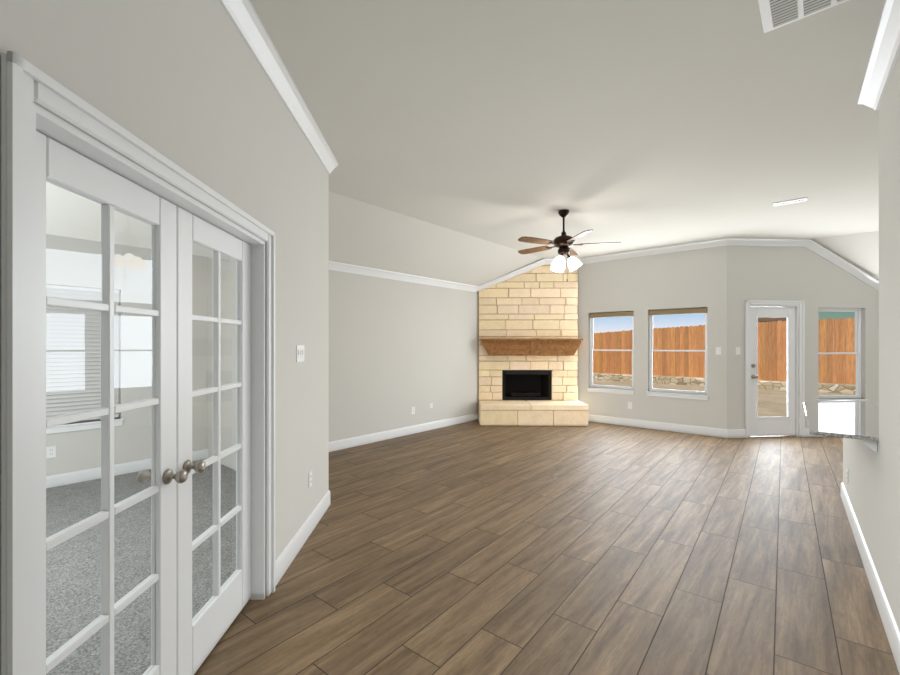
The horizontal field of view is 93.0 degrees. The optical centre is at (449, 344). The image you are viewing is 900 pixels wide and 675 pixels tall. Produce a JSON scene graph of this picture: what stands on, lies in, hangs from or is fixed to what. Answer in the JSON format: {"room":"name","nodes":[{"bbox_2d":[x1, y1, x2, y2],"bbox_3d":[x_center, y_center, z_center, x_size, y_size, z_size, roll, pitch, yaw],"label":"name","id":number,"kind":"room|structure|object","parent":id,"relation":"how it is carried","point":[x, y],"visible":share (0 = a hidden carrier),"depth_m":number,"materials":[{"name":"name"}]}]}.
{"room":"living room","nodes":[
{"label":"living room","id":0,"kind":"room"},
{"bbox_2d":[46,234,207,475],"bbox_3d":[-4.576,-0.165,3.600,0.130,3.170,4.890,0,0,41],"label":"wall","id":1,"kind":"structure","parent":0,"point":[57,465],"depth_m":4.70,"materials":[{"name":"paint"}]},
{"bbox_2d":[46,446,55,458],"bbox_3d":[-3.942,1.060,4.222,0.008,0.115,0.072,0,0,41],"label":"outlet","id":2,"kind":"object","parent":1,"relation":"attached to","point":[50,451],"depth_m":4.22,"materials":[{"name":"white plastic"}]},
{"bbox_2d":[46,290,124,433],"bbox_3d":[-4.111,0.139,4.117,0.154,1.478,1.550,0,0,41],"label":"window","id":3,"kind":"structure","parent":1,"relation":"in","point":[77,427],"depth_m":4.45,"materials":[{"name":"white plastic"}]},
{"bbox_2d":[46,284,118,420],"bbox_3d":[-4.093,0.090,4.101,0.040,1.384,1.470,0,0,41],"label":"window blind","id":4,"kind":"object","parent":3,"relation":"attached to","point":[66,365],"depth_m":4.38,"materials":[{"name":"grey plastic"}]},
{"bbox_2d":[46,459,235,674],"bbox_3d":[-1.182,1.413,0.736,8.750,0.014,4.760,0,0,41],"label":"floor","id":5,"kind":"structure","parent":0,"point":[91,580],"depth_m":2.72,"materials":[{"name":"grey carpet"}]},
{"bbox_2d":[0,0,328,674],"bbox_3d":[-1.050,-0.165,0.651,0.130,3.170,6.300,0,0,-2],"label":"wall","id":6,"kind":"structure","parent":0,"point":[187,86],"depth_m":1.99,"materials":[{"name":"paint"}]},
{"bbox_2d":[36,131,187,674],"bbox_3d":[-1.097,0.426,1.379,0.499,1.964,0.529,0,0,41],"label":"french door","id":7,"kind":"structure","parent":6,"relation":"in","point":[58,164],"depth_m":1.37,"materials":[{"name":"white"}]},
{"bbox_2d":[1,51,274,674],"bbox_3d":[-1.082,0.387,1.702,1.179,2.068,1.253,0,0,41],"label":"door frame","id":8,"kind":"structure","parent":6,"relation":"attached to","point":[25,85],"depth_m":1.00,"materials":[{"name":"white wood"}]},
{"bbox_2d":[177,206,250,674],"bbox_3d":[-1.112,0.426,2.026,0.499,1.964,0.529,0,0,41],"label":"french door","id":9,"kind":"structure","parent":6,"relation":"in","point":[201,632],"depth_m":2.02,"materials":[{"name":"white wood"}]},
{"bbox_2d":[296,345,303,361],"bbox_3d":[-1.050,0.060,3.008,0.012,0.118,0.165,0,0,-2],"label":"switch","id":10,"kind":"object","parent":6,"relation":"attached to","point":[299,353],"visible":1,"depth_m":2.99,"materials":[{"name":"white plastic"}]},
{"bbox_2d":[309,471,311,487],"bbox_3d":[-1.059,1.020,3.245,0.008,0.115,0.072,0,0,-2],"label":"outlet","id":11,"kind":"object","parent":6,"relation":"attached to","point":[310,479],"visible":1,"depth_m":3.23,"materials":[{"name":"white plastic"}]},
{"bbox_2d":[46,413,899,673],"bbox_3d":[1.224,1.355,3.503,8.750,0.130,12.094,0,0,41],"label":"baseboard","id":12,"kind":"structure","parent":6,"relation":"attached to","point":[286,557],"depth_m":4.37,"materials":[{"name":"white wood"}]},
{"bbox_2d":[219,0,899,173],"bbox_3d":[-0.542,-1.472,1.119,4.333,0.315,5.910,0,0,41],"label":"crown molding","id":13,"kind":"structure","parent":6,"relation":"attached to","point":[249,26],"depth_m":2.22,"materials":[{"name":"white wood"}]},
{"bbox_2d":[208,257,235,470],"bbox_3d":[-2.101,-0.165,4.602,2.550,3.170,0.130,0,0,41],"label":"wall","id":14,"kind":"structure","parent":0,"point":[231,290],"depth_m":4.93,"materials":[{"name":"paint"}]},
{"bbox_2d":[329,270,477,441],"bbox_3d":[-0.496,-0.165,7.058,0.130,3.170,5.682,0,0,41],"label":"wall","id":15,"kind":"structure","parent":0,"point":[398,350],"depth_m":6.58,"materials":[{"name":"paint"}]},
{"bbox_2d":[329,261,478,291],"bbox_3d":[-0.883,-1.052,6.454,0.078,0.105,4.262,0,0,41],"label":"crown molding","id":16,"kind":"structure","parent":15,"relation":"attached to","point":[336,266],"depth_m":6.53,"materials":[{"name":"white wood"}]},
{"bbox_2d":[46,0,884,285],"bbox_3d":[1.480,-1.273,2.884,10.270,0.914,13.014,0,0,41],"label":"ceiling","id":17,"kind":"structure","parent":0,"point":[470,142],"depth_m":3.21,"materials":[{"name":"paint"}]},
{"bbox_2d":[518,209,620,280],"bbox_3d":[1.360,-1.200,5.230,1.235,0.859,1.268,0,0,41],"label":"ceiling fan","id":18,"kind":"object","parent":17,"relation":"hanging from","point":[563,242],"visible":1,"depth_m":5.12,"materials":[{"name":"brown wood"}]},
{"bbox_2d":[773,197,806,205],"bbox_3d":[3.862,-1.621,4.850,0.300,0.016,0.120,0,0,41],"label":"ceiling vent","id":19,"kind":"object","parent":17,"relation":"in","point":[789,201],"visible":1,"depth_m":4.83,"materials":[{"name":"white metal"}]},
{"bbox_2d":[758,0,848,32],"bbox_3d":[1.656,-1.621,1.928,0.420,0.016,0.420,0,0,41],"label":"ceiling vent","id":20,"kind":"object","parent":17,"relation":"in","point":[775,14],"visible":1,"depth_m":2.06,"materials":[{"name":"white metal"}]},
{"bbox_2d":[194,420,899,674],"bbox_3d":[1.480,1.520,2.884,10.550,0.200,13.294,0,0,41],"label":"floor","id":21,"kind":"structure","parent":0,"point":[474,547],"depth_m":2.75,"materials":[{"name":"brown wood"}]},
{"bbox_2d":[478,264,587,425],"bbox_3d":[1.489,-0.098,7.963,1.901,3.036,0.985,0,0,1],"label":"fireplace","id":22,"kind":"object","parent":21,"relation":"on","point":[529,341],"visible":0.94,"depth_m":8.07,"materials":[{"name":"beige stone"}]},
{"bbox_2d":[577,245,726,428],"bbox_3d":[2.828,-0.165,7.847,3.852,3.170,0.130,0,0,41],"label":"wall","id":23,"kind":"structure","parent":0,"point":[640,287],"depth_m":7.21,"materials":[{"name":"paint"}]},
{"bbox_2d":[587,311,634,394],"bbox_3d":[2.926,0.134,7.745,0.860,1.468,0.154,0,0,41],"label":"window","id":24,"kind":"structure","parent":23,"relation":"in","point":[606,388],"depth_m":7.79,"materials":[{"name":"white plastic"}]},
{"bbox_2d":[646,307,708,399],"bbox_3d":[3.745,0.134,7.034,0.932,1.468,0.154,0,0,41],"label":"window","id":25,"kind":"structure","parent":23,"relation":"in","point":[675,393],"depth_m":7.04,"materials":[{"name":"white plastic"}]},
{"bbox_2d":[716,347,720,354],"bbox_3d":[4.150,0.090,6.602,0.072,0.115,0.012,0,0,41],"label":"light switch","id":26,"kind":"object","parent":23,"relation":"attached to","point":[718,350],"visible":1,"depth_m":6.60,"materials":[{"name":"white plastic"}]},
{"bbox_2d":[727,245,878,428],"bbox_3d":[5.615,-0.165,6.696,2.770,3.170,0.130,0,0,-4],"label":"wall","id":27,"kind":"structure","parent":0,"point":[814,281],"depth_m":6.62,"materials":[{"name":"paint"}]},
{"bbox_2d":[736,347,739,354],"bbox_3d":[4.416,0.090,6.543,0.052,0.115,0.052,0,0,41],"label":"light switch","id":28,"kind":"object","parent":27,"relation":"attached to","point":[737,350],"visible":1,"depth_m":6.54,"materials":[{"name":"white plastic"}]},
{"bbox_2d":[751,307,794,435],"bbox_3d":[4.989,0.407,6.630,0.565,1.996,0.588,0,0,41],"label":"patio door","id":29,"kind":"structure","parent":27,"relation":"in","point":[769,426],"depth_m":6.62,"materials":[{"name":"white"}]},
{"bbox_2d":[745,300,804,437],"bbox_3d":[5.005,0.367,6.598,0.720,2.105,0.733,0,0,41],"label":"door frame","id":30,"kind":"structure","parent":27,"relation":"attached to","point":[799,306],"depth_m":6.59,"materials":[{"name":"white wood"}]},
{"bbox_2d":[817,308,867,400],"bbox_3d":[6.117,0.172,6.719,0.836,1.503,0.154,0,0,-4],"label":"nook window","id":31,"kind":"structure","parent":27,"relation":"in","point":[857,352],"depth_m":6.75,"materials":[{"name":"white plastic"}]},
{"bbox_2d":[843,438,878,575],"bbox_3d":[3.091,0.980,3.147,0.227,0.881,2.087,0,0,41],"label":"wall","id":32,"kind":"structure","parent":0,"point":[861,462],"depth_m":2.83,"materials":[{"name":"paint"}]},
{"bbox_2d":[803,400,878,451],"bbox_3d":[3.013,0.558,3.223,0.563,0.086,2.120,0,0,41],"label":"countertop","id":33,"kind":"structure","parent":32,"relation":"on","point":[853,419],"depth_m":2.95,"materials":[{"name":"stone"}]},
{"bbox_2d":[879,53,899,631],"bbox_3d":[0.696,-0.165,0.147,0.374,3.170,5.595,0,0,41],"label":"wall","id":34,"kind":"structure","parent":0,"point":[889,342],"depth_m":2.10,"materials":[{"name":"paint"}]},
{"label":"outside","id":35,"kind":"structure","parent":0,"visible":0},
{"bbox_2d":[593,373,855,416],"bbox_3d":[4.674,1.605,9.187,95.000,0.470,100.000,0,0,41],"label":"ground","id":36,"kind":"structure","parent":35,"point":[775,395],"depth_m":11.88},
{"bbox_2d":[593,373,855,393],"bbox_3d":[12.334,1.295,11.141,40.000,0.350,0.400,0,0,41],"label":"rubble","id":37,"kind":"object","parent":36,"relation":"on","point":[777,385],"depth_m":14.30,"materials":[{"name":"stone"}]},
{"bbox_2d":[593,318,855,383],"bbox_3d":[12.561,0.167,11.279,39.929,1.898,0.124,0,0,41],"label":"fence","id":38,"kind":"object","parent":37,"relation":"on","point":[688,341],"depth_m":14.57,"materials":[{"name":"brown wood"}]},
{"bbox_2d":[758,311,854,370],"bbox_3d":[20.800,-1.305,22.400,11.600,5.350,2.600,0,0,0],"label":"house","id":39,"kind":"structure","parent":36,"relation":"on","point":[825,314],"depth_m":21.50,"materials":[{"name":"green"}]}
]}

